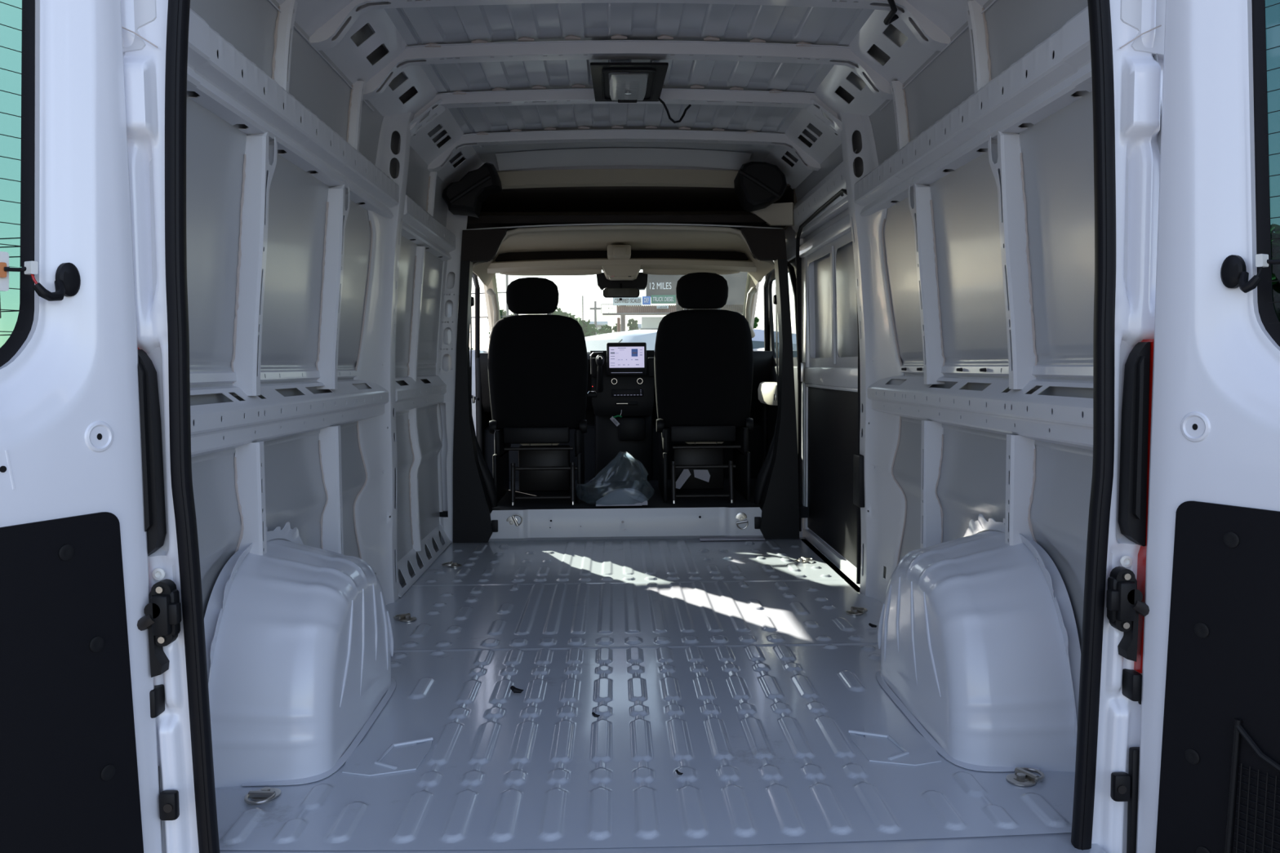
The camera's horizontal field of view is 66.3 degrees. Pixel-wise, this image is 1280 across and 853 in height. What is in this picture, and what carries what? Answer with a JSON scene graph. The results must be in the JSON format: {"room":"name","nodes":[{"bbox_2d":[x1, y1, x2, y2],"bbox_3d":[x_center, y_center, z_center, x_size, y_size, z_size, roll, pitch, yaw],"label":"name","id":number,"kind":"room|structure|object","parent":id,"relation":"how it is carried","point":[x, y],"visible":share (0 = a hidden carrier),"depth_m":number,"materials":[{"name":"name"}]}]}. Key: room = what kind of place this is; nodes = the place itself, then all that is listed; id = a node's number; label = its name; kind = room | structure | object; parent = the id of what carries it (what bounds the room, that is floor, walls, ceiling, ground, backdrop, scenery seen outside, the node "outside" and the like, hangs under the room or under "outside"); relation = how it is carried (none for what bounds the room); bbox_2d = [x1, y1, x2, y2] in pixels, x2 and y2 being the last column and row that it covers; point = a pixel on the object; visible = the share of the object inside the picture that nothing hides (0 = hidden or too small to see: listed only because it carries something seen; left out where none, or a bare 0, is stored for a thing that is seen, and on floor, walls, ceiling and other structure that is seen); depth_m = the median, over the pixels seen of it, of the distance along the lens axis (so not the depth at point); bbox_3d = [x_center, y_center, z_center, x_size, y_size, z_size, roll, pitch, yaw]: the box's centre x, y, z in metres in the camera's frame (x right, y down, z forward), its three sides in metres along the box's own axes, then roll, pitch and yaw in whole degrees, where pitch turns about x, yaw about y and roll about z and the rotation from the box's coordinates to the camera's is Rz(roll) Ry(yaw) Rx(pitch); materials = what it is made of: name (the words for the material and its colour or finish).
{"room":"cargo space","nodes":[
{"label":"cargo space","id":0,"kind":"room"},
{"bbox_2d":[120,0,483,852],"bbox_3d":[-0.856,-0.233,3.419,0.325,2.033,3.503,-1,4,-2],"label":"wall","id":1,"kind":"structure","parent":0,"point":[322,242],"depth_m":2.62,"materials":[{"name":"white metal"}]},
{"bbox_2d":[0,0,162,852],"bbox_3d":[-1.039,-0.056,1.348,0.066,1.980,0.782,1,4,25],"label":"door","id":2,"kind":"structure","parent":1,"relation":"in","point":[79,762],"depth_m":1.57,"materials":[{"name":"white paint"}]},
{"bbox_2d":[0,251,80,301],"bbox_3d":[-0.935,-0.233,1.529,0.048,0.075,0.128,2,5,38],"label":"lead","id":3,"kind":"object","parent":2,"relation":"attached to","point":[68,280],"visible":1,"depth_m":1.52,"materials":[{"name":"black rubber"}]},
{"bbox_2d":[137,347,169,718],"bbox_3d":[-0.885,0.184,1.739,0.100,0.650,0.105,-1,4,-2],"label":"tail lamp","id":4,"kind":"object","parent":1,"relation":"attached to","point":[150,416],"visible":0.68,"depth_m":1.70,"materials":[{"name":"black plastic"}]},
{"bbox_2d":[137,578,181,646],"bbox_3d":[-0.857,0.326,1.707,0.113,0.114,0.052,-1,4,-2],"label":"door latch","id":5,"kind":"object","parent":1,"relation":"in","point":[162,612],"depth_m":1.69,"materials":[{"name":"black plastic"}]},
{"bbox_2d":[164,0,219,852],"bbox_3d":[-0.766,-0.096,1.712,0.118,1.810,0.034,-1,4,-2],"label":"seal","id":6,"kind":"object","parent":1,"relation":"attached to","point":[178,11],"visible":1,"depth_m":1.71,"materials":[{"name":"black rubber"}]},
{"bbox_2d":[442,162,502,217],"bbox_3d":[-0.810,-1.142,4.723,0.272,0.242,0.190,-1,4,-2],"label":"corner shroud","id":7,"kind":"object","parent":1,"relation":"attached to","point":[464,197],"visible":1,"depth_m":4.65,"materials":[{"name":"black plastic"}]},
{"bbox_2d":[439,160,815,542],"bbox_3d":[-0.112,-0.477,6.314,1.970,2.050,2.835,-1,4,-2],"label":"wall","id":8,"kind":"structure","parent":0,"point":[774,470],"depth_m":5.00,"materials":[{"name":"black plastic"}]},
{"bbox_2d":[470,294,475,403],"bbox_3d":[-0.885,-0.197,5.130,0.050,1.050,0.061,-1,4,-2],"label":"belt","id":9,"kind":"object","parent":8,"relation":"hanging from","point":[472,298],"visible":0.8,"depth_m":5.12,"materials":[{"name":"black fabric"}]},
{"bbox_2d":[487,277,587,505],"bbox_3d":[-0.564,-0.214,5.551,0.549,1.217,0.796,-1,4,-2],"label":"seat","id":10,"kind":"object","parent":8,"relation":"on","point":[537,362],"visible":0.99,"depth_m":5.31,"materials":[{"name":"black fabric"}]},
{"bbox_2d":[576,453,653,506],"bbox_3d":[-0.132,0.269,5.125,0.413,0.283,0.202,0,4,1],"label":"plastic bag","id":11,"kind":"object","parent":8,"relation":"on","point":[620,496],"visible":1,"depth_m":5.11,"materials":[{"name":"clear plastic"}]},
{"bbox_2d":[480,342,773,481],"bbox_3d":[-0.086,-0.137,6.452,1.840,0.953,1.064,-1,4,-2],"label":"dashboard","id":12,"kind":"object","parent":8,"relation":"on","point":[620,377],"visible":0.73,"depth_m":6.12,"materials":[{"name":"black plastic"}]},
{"bbox_2d":[591,357,597,377],"bbox_3d":[-0.267,-0.364,6.044,0.060,0.120,0.030,-1,4,-2],"label":"air vent","id":13,"kind":"object","parent":12,"relation":"attached to","point":[594,366],"depth_m":6.03,"materials":[{"name":"black plastic"}]},
{"bbox_2d":[610,409,622,426],"bbox_3d":[-0.145,-0.051,5.988,0.077,0.102,0.021,-2,4,-18],"label":"tag","id":14,"kind":"object","parent":12,"relation":"hanging from","point":[613,420],"visible":1,"depth_m":5.99,"materials":[{"name":"grey plastic"}]},
{"bbox_2d":[615,401,637,404],"bbox_3d":[-0.083,-0.143,6.053,0.135,0.020,0.020,-1,4,-2],"label":"switch","id":15,"kind":"object","parent":12,"relation":"attached to","point":[616,402],"depth_m":6.04,"materials":[{"name":"black plastic"}]},
{"bbox_2d":[647,357,654,377],"bbox_3d":[0.078,-0.367,6.053,0.060,0.120,0.030,-1,4,-2],"label":"air vent","id":16,"kind":"object","parent":12,"relation":"attached to","point":[651,371],"depth_m":6.04,"materials":[{"name":"black plastic"}]},
{"bbox_2d":[466,168,796,230],"bbox_3d":[-0.093,-1.182,5.342,1.760,0.266,0.890,-1,4,-2],"label":"shelf","id":17,"kind":"object","parent":8,"relation":"attached to","point":[579,196],"visible":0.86,"depth_m":5.00,"materials":[{"name":"grey plastic"}]},
{"bbox_2d":[466,213,781,229],"bbox_3d":[-0.092,-1.072,5.356,1.720,0.044,0.875,-1,4,-2],"label":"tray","id":18,"kind":"object","parent":17,"relation":"on","point":[483,221],"depth_m":4.92,"materials":[{"name":"plastic"}]},
{"bbox_2d":[472,202,794,286],"bbox_3d":[-0.097,-1.003,5.559,1.731,0.306,1.341,-1,4,-2],"label":"headliner","id":19,"kind":"object","parent":8,"relation":"attached to","point":[584,246],"visible":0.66,"depth_m":5.90,"materials":[{"name":"beige fabric"}]},
{"bbox_2d":[499,269,601,275],"bbox_3d":[-0.571,-0.961,6.046,0.666,0.061,0.045,-1,4,-2],"label":"sun visor","id":20,"kind":"object","parent":19,"relation":"attached to","point":[571,272],"visible":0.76,"depth_m":6.03,"materials":[{"name":"beige plastic"}]},
{"bbox_2d":[601,265,640,280],"bbox_3d":[-0.115,-0.957,6.061,0.265,0.104,0.180,-1,4,-2],"label":"console","id":21,"kind":"object","parent":19,"relation":"attached to","point":[612,273],"visible":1,"depth_m":5.97,"materials":[{"name":"beige plastic"}]},
{"bbox_2d":[608,276,633,279],"bbox_3d":[-0.114,-0.925,6.015,0.165,0.046,0.076,-1,4,-2],"label":"lamp","id":22,"kind":"object","parent":21,"relation":"attached to","point":[610,277],"depth_m":5.99,"materials":[{"name":"beige plastic"}]},
{"bbox_2d":[596,272,647,290],"bbox_3d":[-0.114,-0.919,6.204,0.325,0.103,0.100,-1,4,-2],"label":"housing","id":23,"kind":"object","parent":19,"relation":"attached to","point":[641,282],"visible":0.7,"depth_m":6.16,"materials":[{"name":"black plastic"}]},
{"bbox_2d":[642,268,739,275],"bbox_3d":[0.338,-0.970,6.071,0.642,0.061,0.045,-1,4,-2],"label":"sun visor","id":24,"kind":"object","parent":19,"relation":"attached to","point":[655,272],"visible":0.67,"depth_m":6.05,"materials":[{"name":"beige plastic"}]},
{"bbox_2d":[653,272,753,503],"bbox_3d":[0.348,-0.233,5.575,0.549,1.239,0.796,-1,4,-2],"label":"seat","id":25,"kind":"object","parent":8,"relation":"on","point":[704,356],"visible":1,"depth_m":5.34,"materials":[{"name":"black fabric"}]},
{"bbox_2d":[675,469,690,488],"bbox_3d":[0.238,0.299,5.564,0.106,0.112,0.012,-1,4,-9],"label":"folded paper","id":26,"kind":"object","parent":25,"relation":"on","point":[686,473],"visible":0.9,"depth_m":5.56,"materials":[{"name":"grey paper"}]},
{"bbox_2d":[693,469,710,482],"bbox_3d":[0.352,0.281,5.568,0.095,0.072,0.011,-1,4,-2],"label":"folded paper","id":27,"kind":"object","parent":25,"relation":"on","point":[704,475],"visible":1,"depth_m":5.57,"materials":[{"name":"grey paper"}]},
{"bbox_2d":[773,286,778,404],"bbox_3d":[0.728,-0.212,5.173,0.048,1.050,0.061,-1,4,-2],"label":"belt","id":28,"kind":"object","parent":8,"relation":"hanging from","point":[775,300],"visible":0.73,"depth_m":5.16,"materials":[{"name":"black fabric"}]},
{"bbox_2d":[757,257,801,449],"bbox_3d":[0.802,-0.269,5.753,0.167,1.350,1.130,-1,4,-2],"label":"door","id":29,"kind":"structure","parent":8,"relation":"in","point":[766,390],"depth_m":5.94,"materials":[{"name":"black plastic"}]},
{"bbox_3d":[-0.122,-0.755,6.596,1.660,0.574,0.782,-1,4,-2],"label":"window","id":30,"kind":"structure","parent":8,"relation":"in","visible":0},
{"bbox_2d":[603,283,639,300],"bbox_3d":[-0.118,-0.862,6.130,0.228,0.153,0.183,-1,4,-2],"label":"mirror","id":31,"kind":"object","parent":30,"relation":"attached to","point":[629,292],"visible":0.96,"depth_m":6.05,"materials":[{"name":"black plastic"}]},
{"bbox_2d":[308,0,951,172],"bbox_3d":[-0.039,-1.157,3.335,1.860,0.316,3.600,-1,4,-2],"label":"ceiling","id":32,"kind":"structure","parent":0,"point":[515,76],"depth_m":3.37,"materials":[{"name":"paint"}]},
{"bbox_2d":[590,62,691,123],"bbox_3d":[0.017,-1.164,3.424,0.369,0.082,0.575,-1,4,-2],"label":"lamp","id":33,"kind":"object","parent":32,"relation":"attached to","point":[624,88],"visible":1,"depth_m":3.33,"materials":[{"name":"black plastic"}]},
{"bbox_2d":[617,99,636,102],"bbox_3d":[-0.046,-1.185,3.567,0.070,0.010,0.015,-1,4,-2],"label":"switch","id":34,"kind":"object","parent":33,"relation":"attached to","point":[619,100],"depth_m":3.56,"materials":[{"name":"black plastic"}]},
{"bbox_2d":[733,161,786,212],"bbox_3d":[0.588,-1.168,4.760,0.240,0.221,0.190,-1,4,-2],"label":"corner shroud","id":35,"kind":"object","parent":32,"relation":"attached to","point":[757,185],"visible":1,"depth_m":4.68,"materials":[{"name":"black plastic"}]},
{"bbox_2d":[883,0,898,25],"bbox_3d":[0.668,-1.161,2.657,0.068,0.114,0.253,2,4,32],"label":"wiring loom","id":36,"kind":"object","parent":32,"relation":"hanging from","point":[891,16],"visible":0.95,"depth_m":2.65,"materials":[{"name":"black plastic"}]},
{"bbox_2d":[214,506,1106,852],"bbox_3d":[-0.027,0.638,3.502,1.940,0.252,3.590,-1,4,-2],"label":"floor","id":37,"kind":"structure","parent":0,"point":[741,668],"depth_m":2.40,"materials":[{"name":"paint"}]},
{"bbox_2d":[244,786,280,804],"bbox_3d":[-0.782,0.762,2.030,0.062,0.016,0.088,0,4,3],"label":"ring","id":38,"kind":"object","parent":37,"relation":"attached to","point":[264,795],"visible":1,"depth_m":2.02,"materials":[{"name":"silver metal"}]},
{"bbox_2d":[204,521,395,787],"bbox_3d":[-0.813,0.496,2.439,0.288,0.500,0.791,-1,4,-2],"label":"wheel arch","id":39,"kind":"object","parent":37,"relation":"on","point":[299,638],"visible":0.93,"depth_m":2.16,"materials":[{"name":"grey paint"}]},
{"bbox_2d":[393,613,416,622],"bbox_3d":[-0.831,0.673,3.461,0.088,0.016,0.062,1,4,28],"label":"ring","id":40,"kind":"object","parent":37,"relation":"attached to","point":[401,617],"visible":1,"depth_m":3.44,"materials":[{"name":"silver metal"}]},
{"bbox_2d":[441,561,461,567],"bbox_3d":[-0.843,0.616,4.381,0.088,0.016,0.062,-1,4,-2],"label":"ring","id":41,"kind":"object","parent":37,"relation":"on","point":[451,564],"visible":1,"depth_m":4.37,"materials":[{"name":"silver metal"}]},
{"bbox_2d":[506,514,522,525],"bbox_3d":[-0.637,0.479,4.961,0.085,0.071,0.016,-1,4,-2],"label":"ring","id":42,"kind":"object","parent":37,"relation":"attached to","point":[512,520],"visible":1,"depth_m":4.96,"materials":[{"name":"silver metal"}]},
{"bbox_2d":[510,685,523,693],"bbox_3d":[-0.338,0.715,2.664,0.045,0.016,0.026,3,5,42],"label":"scrap","id":43,"kind":"object","parent":37,"relation":"on","point":[513,688],"visible":1,"depth_m":2.65,"materials":[{"name":"black rubber"}]},
{"bbox_2d":[591,711,599,717],"bbox_3d":[-0.113,0.725,2.466,0.025,0.010,0.014,3,5,43],"label":"scrap","id":44,"kind":"object","parent":37,"relation":"on","point":[594,714],"visible":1,"depth_m":2.46,"materials":[{"name":"black rubber"}]},
{"bbox_2d":[698,537,764,540],"bbox_3d":[0.468,0.571,4.989,0.330,0.005,0.070,-1,4,-2],"label":"floor strip","id":45,"kind":"object","parent":37,"relation":"on","point":[700,538],"visible":1,"depth_m":4.98,"materials":[{"name":"grey metal"}]},
{"bbox_2d":[735,512,748,529],"bbox_3d":[0.520,0.483,4.993,0.065,0.087,0.016,-1,4,-2],"label":"ring","id":46,"kind":"object","parent":37,"relation":"attached to","point":[740,516],"visible":1,"depth_m":4.99,"materials":[{"name":"silver metal"}]},
{"bbox_2d":[794,556,813,562],"bbox_3d":[0.740,0.601,4.426,0.088,0.016,0.062,-1,4,-12],"label":"ring","id":47,"kind":"object","parent":37,"relation":"on","point":[802,559],"visible":1,"depth_m":4.41,"materials":[{"name":"silver metal"}]},
{"bbox_2d":[846,606,867,615],"bbox_3d":[0.777,0.658,3.506,0.088,0.016,0.062,-4,5,-41],"label":"ring","id":48,"kind":"object","parent":37,"relation":"on","point":[854,611],"visible":1,"depth_m":3.49,"materials":[{"name":"silver metal"}]},
{"bbox_2d":[868,622,877,627],"bbox_3d":[0.780,0.667,3.288,0.033,0.013,0.019,3,5,42],"label":"scrap","id":49,"kind":"object","parent":37,"relation":"on","point":[872,625],"visible":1,"depth_m":3.28,"materials":[{"name":"black rubber"}]},
{"bbox_2d":[875,513,1080,772],"bbox_3d":[0.812,0.480,2.482,0.288,0.500,0.791,-1,4,-2],"label":"wheel arch","id":50,"kind":"object","parent":37,"relation":"on","point":[978,640],"visible":0.98,"depth_m":2.21,"materials":[{"name":"grey paint"}]},
{"bbox_2d":[1005,767,1044,786],"bbox_3d":[0.824,0.746,2.093,0.088,0.016,0.062,-2,4,-29],"label":"ring","id":51,"kind":"object","parent":37,"relation":"on","point":[1022,776],"visible":1,"depth_m":2.08,"materials":[{"name":"silver metal"}]},
{"bbox_2d":[763,0,1165,852],"bbox_3d":[0.784,-0.247,3.441,0.315,2.033,3.545,-1,4,-2],"label":"wall","id":52,"kind":"structure","parent":0,"point":[970,188],"depth_m":2.45,"materials":[{"name":"white metal"}]},
{"bbox_2d":[795,193,860,592],"bbox_3d":[0.868,-0.246,4.494,0.103,1.780,1.350,-1,4,-2],"label":"door","id":53,"kind":"structure","parent":52,"relation":"in","point":[831,378],"depth_m":4.46,"materials":[{"name":"white paint"}]},
{"bbox_2d":[795,188,861,583],"bbox_3d":[0.826,-0.200,4.453,0.057,1.574,1.252,-1,4,-2],"label":"seal","id":54,"kind":"object","parent":52,"relation":"attached to","point":[842,191],"visible":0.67,"depth_m":4.95,"materials":[{"name":"black rubber"}]},
{"bbox_2d":[1071,0,1115,850],"bbox_3d":[0.792,-0.110,1.753,0.118,1.810,0.034,-1,4,-2],"label":"seal","id":55,"kind":"object","parent":52,"relation":"attached to","point":[1099,11],"visible":1,"depth_m":1.75,"materials":[{"name":"black rubber"}]},
{"bbox_2d":[1106,566,1149,631],"bbox_3d":[0.891,0.310,1.754,0.113,0.114,0.052,-1,4,-2],"label":"door latch","id":56,"kind":"object","parent":52,"relation":"in","point":[1123,600],"depth_m":1.74,"materials":[{"name":"black plastic"}]},
{"bbox_2d":[1117,338,1154,701],"bbox_3d":[0.915,0.167,1.787,0.100,0.650,0.105,-1,4,-2],"label":"tail lamp","id":57,"kind":"object","parent":52,"relation":"attached to","point":[1136,408],"visible":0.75,"depth_m":1.75,"materials":[{"name":"black plastic"}]},
{"bbox_2d":[1136,0,1279,852],"bbox_3d":[1.089,-0.074,1.385,0.077,1.980,0.782,-2,4,-28],"label":"door","id":58,"kind":"structure","parent":52,"relation":"in","point":[1209,762],"depth_m":1.62,"materials":[{"name":"white paint"}]},
{"bbox_2d":[1220,253,1279,293],"bbox_3d":[0.982,-0.249,1.556,0.047,0.074,0.114,-4,5,-44],"label":"lead","id":59,"kind":"object","parent":58,"relation":"attached to","point":[1233,273],"visible":1,"depth_m":1.58,"materials":[{"name":"black rubber"}]},
{"label":"outside","id":60,"kind":"structure","parent":0,"visible":0},
{"label":"ground","id":61,"kind":"structure","parent":60,"visible":0},
{"bbox_2d":[487,309,514,334],"bbox_3d":[-6.718,-3.619,47.928,1.516,4.267,2.198,2,4,30],"label":"tree","id":62,"kind":"object","parent":61,"relation":"on","point":[502,313],"visible":0.02,"depth_m":47.54,"materials":[{"name":"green plant"}]},
{"bbox_2d":[505,275,508,315],"bbox_3d":[-5.358,-3.622,39.721,0.140,5.262,0.133,-1,4,-2],"label":"utility pole","id":63,"kind":"object","parent":61,"relation":"on","point":[507,276],"visible":0.02,"depth_m":39.57,"materials":[{"name":"grey"}]},
{"bbox_2d":[551,307,599,337],"bbox_3d":[-3.870,-4.763,59.575,4.049,5.072,4.464,-1,4,-2],"label":"tree","id":64,"kind":"object","parent":61,"relation":"on","point":[588,330],"visible":0.1,"depth_m":58.73,"materials":[{"name":"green plant"}]},
{"bbox_2d":[582,295,583,319],"bbox_3d":[-5.206,-8.015,89.568,0.160,7.840,0.152,-1,4,-2],"label":"utility pole","id":65,"kind":"object","parent":61,"relation":"on","point":[582,295],"visible":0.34,"depth_m":89.36,"materials":[{"name":"grey"}]},
{"bbox_2d":[589,301,600,335],"bbox_3d":[-3.152,-5.888,69.710,0.800,6.029,0.228,-1,4,-2],"label":"utility pole","id":66,"kind":"object","parent":61,"relation":"on","point":[595,308],"visible":0.44,"depth_m":69.51,"materials":[{"name":"grey wood"}]},
{"bbox_2d":[589,321,608,333],"bbox_3d":[-3.563,-5.838,78.722,2.050,4.815,8.800,-1,4,-2],"label":"building","id":67,"kind":"structure","parent":61,"relation":"on","point":[599,324],"depth_m":74.21,"materials":[{"name":"grey"}]},
{"bbox_2d":[596,328,614,334],"bbox_3d":[-1.661,-3.345,49.852,1.667,3.404,1.740,-1,4,-2],"label":"tree","id":68,"kind":"object","parent":61,"relation":"on","point":[603,331],"visible":0.05,"depth_m":49.54,"materials":[{"name":"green plant"}]},
{"bbox_2d":[600,323,617,332],"bbox_3d":[-1.755,-4.489,61.951,1.806,4.186,1.347,-2,4,-20],"label":"tree","id":69,"kind":"object","parent":61,"relation":"on","point":[615,327],"visible":0.11,"depth_m":61.74,"materials":[{"name":"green plant"}]},
{"bbox_2d":[626,318,638,330],"bbox_3d":[-0.118,-2.725,39.900,0.897,3.376,1.141,-1,4,-2],"label":"tree","id":70,"kind":"object","parent":61,"relation":"on","point":[633,326],"visible":0.12,"depth_m":39.49,"materials":[{"name":"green plant"}]},
{"bbox_2d":[637,324,657,329],"bbox_3d":[0.878,-4.528,63.889,2.633,3.973,8.800,-1,4,-2],"label":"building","id":71,"kind":"structure","parent":61,"relation":"on","point":[639,326],"depth_m":59.41,"materials":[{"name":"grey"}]},
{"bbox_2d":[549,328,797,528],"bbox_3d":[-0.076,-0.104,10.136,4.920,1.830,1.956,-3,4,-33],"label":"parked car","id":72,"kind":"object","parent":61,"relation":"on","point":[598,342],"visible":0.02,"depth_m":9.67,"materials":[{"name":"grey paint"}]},
{"bbox_2d":[600,271,747,332],"bbox_3d":[1.092,-2.836,30.073,4.533,4.790,1.900,-1,4,-2],"label":"billboard","id":73,"kind":"object","parent":61,"relation":"on","point":[660,289],"visible":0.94,"depth_m":29.84,"materials":[{"name":"grey"}]},
{"bbox_2d":[753,316,759,328],"bbox_3d":[5.075,-3.365,45.033,0.798,3.933,0.935,1,4,18],"label":"tree","id":74,"kind":"object","parent":61,"relation":"on","point":[756,319],"visible":0.19,"depth_m":44.89,"materials":[{"name":"green plant"}]},
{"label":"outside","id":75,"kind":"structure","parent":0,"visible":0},
{"bbox_2d":[471,292,510,318],"bbox_3d":[-21.790,-4.408,29.495,38.120,3.483,0.454,0,4,3],"label":"power lines","id":76,"kind":"object","parent":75,"point":[498,292],"visible":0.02,"depth_m":28.81,"materials":[{"name":"grey"}]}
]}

